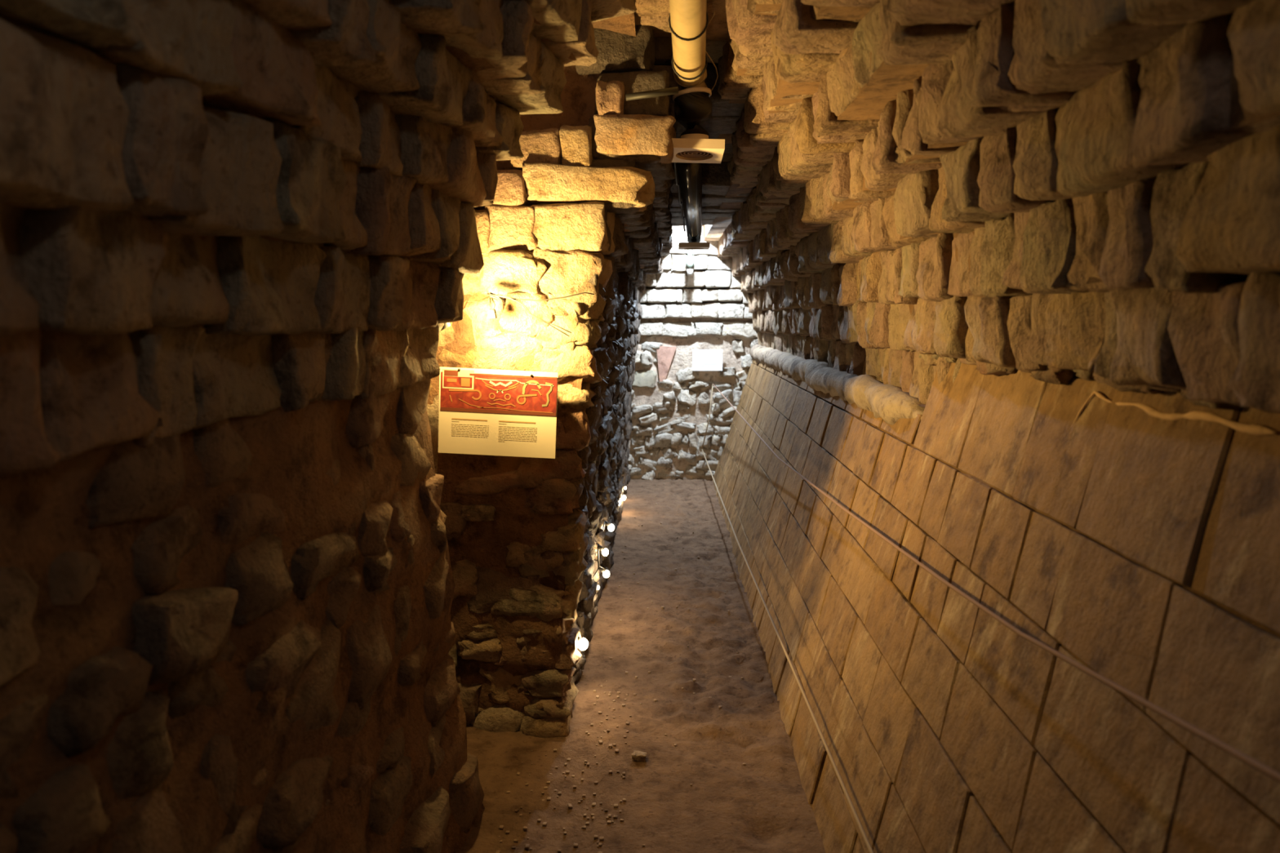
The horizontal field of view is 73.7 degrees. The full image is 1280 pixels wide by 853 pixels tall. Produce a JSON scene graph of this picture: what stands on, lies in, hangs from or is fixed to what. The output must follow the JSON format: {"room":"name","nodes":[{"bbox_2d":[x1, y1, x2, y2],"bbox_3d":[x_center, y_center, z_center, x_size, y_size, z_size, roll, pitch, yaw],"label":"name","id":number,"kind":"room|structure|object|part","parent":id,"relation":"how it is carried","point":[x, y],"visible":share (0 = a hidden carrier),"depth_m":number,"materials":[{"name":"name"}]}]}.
{"room":"underground passage","nodes":[
{"label":"underground passage","id":0,"kind":"room"},
{"bbox_2d":[0,0,636,852],"bbox_3d":[-1.064,0.238,0.021,1.730,2.629,5.095,1,7,4],"label":"wall","id":1,"kind":"structure","parent":0,"point":[239,240],"depth_m":1.41,"materials":[{"name":"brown stone"}]},
{"bbox_2d":[440,322,450,330],"bbox_3d":[-0.620,-0.311,2.537,0.052,0.058,0.284,0,7,2],"label":"lamp","id":2,"kind":"object","parent":1,"relation":"attached to","point":[446,325],"visible":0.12,"depth_m":2.65,"materials":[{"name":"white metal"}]},
{"bbox_2d":[426,25,682,737],"bbox_3d":[-0.163,-0.413,5.242,2.047,2.708,5.436,3,8,19],"label":"wall","id":3,"kind":"structure","parent":0,"point":[586,206],"depth_m":2.99,"materials":[{"name":"stone"}]},
{"bbox_2d":[438,366,558,458],"bbox_3d":[-0.471,-0.052,2.885,0.406,0.305,0.114,0,7,2],"label":"information panel","id":4,"kind":"object","parent":3,"relation":"attached to","point":[482,411],"visible":1,"depth_m":2.83,"materials":[{"name":"beige"}]},
{"bbox_2d":[444,376,472,387],"bbox_3d":[-0.602,-0.147,2.822,0.094,0.035,0.002,3,7,1],"label":"picture","id":5,"kind":"object","parent":4,"relation":"attached to","point":[449,381],"depth_m":2.82},
{"bbox_2d":[440,371,557,416],"bbox_3d":[-0.468,-0.108,2.823,0.391,0.147,0.001,0,7,2],"label":"picture","id":6,"kind":"object","parent":4,"relation":"attached to","point":[462,393],"depth_m":2.82,"materials":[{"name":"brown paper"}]},
{"bbox_2d":[486,292,594,336],"bbox_3d":[-0.330,-0.372,2.827,0.358,0.146,0.026,0,7,2],"label":"cable","id":7,"kind":"object","parent":3,"relation":"attached to","point":[491,295],"visible":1,"depth_m":2.82,"materials":[{"name":"white plastic"}]},
{"bbox_2d":[487,297,497,318],"bbox_3d":[-0.484,-0.390,2.804,0.030,0.068,0.051,0,7,2],"label":"socket","id":8,"kind":"object","parent":7,"relation":"hanging from","point":[491,313],"visible":1,"depth_m":2.78,"materials":[{"name":"white plastic"}]},
{"bbox_2d":[577,484,626,650],"bbox_3d":[-0.168,0.600,5.122,0.111,0.333,3.894,0,7,2],"label":"string lights","id":9,"kind":"object","parent":3,"relation":"attached to","point":[583,643],"visible":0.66,"depth_m":4.05,"materials":[{"name":"beige glass"}]},
{"bbox_3d":[-0.215,0.818,3.208,0.040,0.048,0.042,0,7,2],"label":"bulb","id":10,"kind":"part","parent":9,"relation":"part of","materials":[{"name":"beige glass"}]},
{"bbox_2d":[597,544,604,551],"bbox_3d":[-0.188,0.586,4.109,0.040,0.035,0.022,0,7,2],"label":"bulb socket","id":11,"kind":"object","parent":9,"relation":"attached to","point":[599,547],"depth_m":4.10,"materials":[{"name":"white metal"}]},
{"bbox_2d":[598,566,605,573],"bbox_3d":[-0.180,0.679,4.044,0.040,0.035,0.022,0,7,2],"label":"bulb socket","id":12,"kind":"object","parent":9,"relation":"attached to","point":[601,569],"depth_m":4.04,"materials":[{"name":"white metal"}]},
{"bbox_3d":[-0.168,0.606,4.111,0.032,0.039,0.034,0,7,2],"label":"bulb","id":13,"kind":"part","parent":9,"relation":"part of","materials":[{"name":"beige glass"}]},
{"bbox_3d":[-0.160,0.699,4.046,0.032,0.039,0.034,0,7,2],"label":"bulb","id":14,"kind":"part","parent":9,"relation":"part of","materials":[{"name":"beige glass"}]},
{"bbox_2d":[604,520,610,526],"bbox_3d":[-0.174,0.521,4.563,0.040,0.035,0.022,0,7,2],"label":"bulb socket","id":15,"kind":"object","parent":9,"relation":"attached to","point":[606,523],"depth_m":4.56,"materials":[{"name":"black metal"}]},
{"bbox_3d":[-0.154,0.541,4.565,0.034,0.041,0.036,0,7,2],"label":"bulb","id":16,"kind":"part","parent":9,"relation":"part of","materials":[{"name":"beige glass"}]},
{"bbox_2d":[625,86,678,100],"bbox_3d":[0.039,-1.079,2.766,0.172,0.043,0.022,0,7,2],"label":"support rod","id":17,"kind":"object","parent":3,"relation":"attached to","point":[672,91],"visible":1,"depth_m":2.76,"materials":[{"name":"black metal"}]},
{"bbox_2d":[457,478,825,852],"bbox_3d":[-0.513,1.132,2.807,2.420,0.115,10.650,0,7,2],"label":"floor","id":18,"kind":"structure","parent":0,"point":[761,806],"depth_m":3.09,"materials":[{"name":"brown soil"}]},
{"bbox_2d":[495,482,746,852],"bbox_3d":[0.074,0.870,5.017,0.857,0.060,5.670,0,7,2],"label":"gravel","id":19,"kind":"object","parent":18,"relation":"on","point":[616,751],"visible":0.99,"depth_m":2.75,"materials":[{"name":"brown gravel"}]},
{"bbox_2d":[631,750,647,762],"bbox_3d":[-0.003,1.121,2.897,0.055,0.030,0.039,0,7,2],"label":"pebble","id":20,"kind":"object","parent":18,"relation":"on","point":[637,756],"visible":1,"depth_m":2.88,"materials":[{"name":"stone"}]},
{"bbox_2d":[591,0,750,226],"bbox_3d":[-0.461,-1.560,2.538,2.520,1.147,10.600,0,7,2],"label":"ceiling","id":21,"kind":"structure","parent":0,"point":[716,180],"depth_m":3.26,"materials":[{"name":"stone"}]},
{"bbox_2d":[673,162,702,242],"bbox_3d":[0.275,-1.185,4.615,0.120,0.195,2.350,1,7,4],"label":"duct","id":22,"kind":"object","parent":21,"relation":"hanging from","point":[690,174],"visible":0.94,"depth_m":4.14,"materials":[{"name":"black metal"}]},
{"bbox_2d":[678,242,710,249],"bbox_3d":[0.363,-1.216,5.750,0.205,0.032,0.205,0,7,2],"label":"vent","id":23,"kind":"object","parent":22,"relation":"attached to","point":[682,246],"visible":1,"depth_m":5.65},
{"bbox_2d":[668,0,711,138],"bbox_3d":[0.124,-1.139,2.292,0.138,0.464,1.577,1,7,5],"label":"vent pipe","id":24,"kind":"object","parent":21,"relation":"hanging from","point":[688,25],"visible":0.95,"depth_m":2.75,"materials":[{"name":"beige plastic"}]},
{"bbox_2d":[671,137,724,163],"bbox_3d":[0.193,-0.975,3.020,0.201,0.051,0.202,0,7,2],"label":"vent","id":25,"kind":"object","parent":24,"relation":"hanging from","point":[685,150],"visible":1,"depth_m":2.95,"materials":[{"name":"white plastic"}]},
{"bbox_2d":[676,151,711,158],"bbox_3d":[0.193,-0.976,3.020,0.132,0.028,0.132,0,7,2],"label":"grille","id":26,"kind":"object","parent":25,"relation":"attached to","point":[680,154],"depth_m":3.04,"materials":[{"name":"brown metal"}]},
{"bbox_2d":[685,249,694,275],"bbox_3d":[0.436,-1.680,7.407,0.074,0.720,0.073,0,7,2],"label":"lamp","id":27,"kind":"object","parent":21,"relation":"hanging from","point":[690,258],"visible":0.77,"depth_m":7.41,"materials":[{"name":"white plastic"}]},
{"bbox_3d":[0.436,-1.353,7.449,0.060,0.060,0.058,0,7,2],"label":"lamp shade","id":28,"kind":"part","parent":27,"relation":"part of","materials":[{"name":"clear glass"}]},
{"bbox_2d":[705,11,718,91],"bbox_3d":[0.228,-1.237,2.809,0.054,0.209,0.500,1,7,7],"label":"loose wire","id":29,"kind":"object","parent":21,"relation":"hanging from","point":[713,11],"visible":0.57,"depth_m":2.88,"materials":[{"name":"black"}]},
{"bbox_2d":[627,226,758,480],"bbox_3d":[0.480,-1.115,7.750,1.700,3.350,0.409,0,7,2],"label":"wall","id":30,"kind":"structure","parent":0,"point":[707,308],"depth_m":7.82,"materials":[{"name":"stone"}]},
{"bbox_2d":[692,349,722,370],"bbox_3d":[0.614,-0.608,7.793,0.272,0.192,0.097,0,7,2],"label":"paper notice","id":31,"kind":"object","parent":30,"relation":"attached to","point":[702,359],"visible":1,"depth_m":7.75,"materials":[{"name":"white paper"}]},
{"bbox_2d":[702,0,1279,852],"bbox_3d":[0.745,-0.090,2.679,0.997,2.609,10.580,0,7,2],"label":"wall","id":32,"kind":"structure","parent":0,"point":[1009,270],"depth_m":1.70,"materials":[{"name":"stone"}]},
{"bbox_2d":[701,448,873,852],"bbox_3d":[0.542,0.662,4.430,0.028,0.047,6.852,0,7,0],"label":"rope","id":33,"kind":"object","parent":32,"relation":"attached to","point":[855,815],"visible":1,"depth_m":2.70,"materials":[{"name":"beige fabric"}]},
{"bbox_3d":[0.991,-0.354,5.266,0.176,0.166,5.151,0,7,2],"label":"moulding","id":34,"kind":"part","parent":32,"relation":"part of","materials":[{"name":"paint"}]},
{"bbox_2d":[712,383,1279,782],"bbox_3d":[0.709,0.073,3.998,0.058,0.325,7.555,0,7,0],"label":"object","id":35,"kind":"object","parent":32,"relation":"attached to","point":[1232,751],"visible":1,"depth_m":1.34,"materials":[{"name":"brown fabric"}]},
{"bbox_2d":[701,384,713,448],"bbox_3d":[0.616,-0.088,7.787,0.103,0.602,0.012,0,7,2],"label":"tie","id":36,"kind":"object","parent":35,"relation":"hanging from","point":[712,384],"visible":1,"depth_m":7.78,"materials":[{"name":"beige fabric"}]}
]}

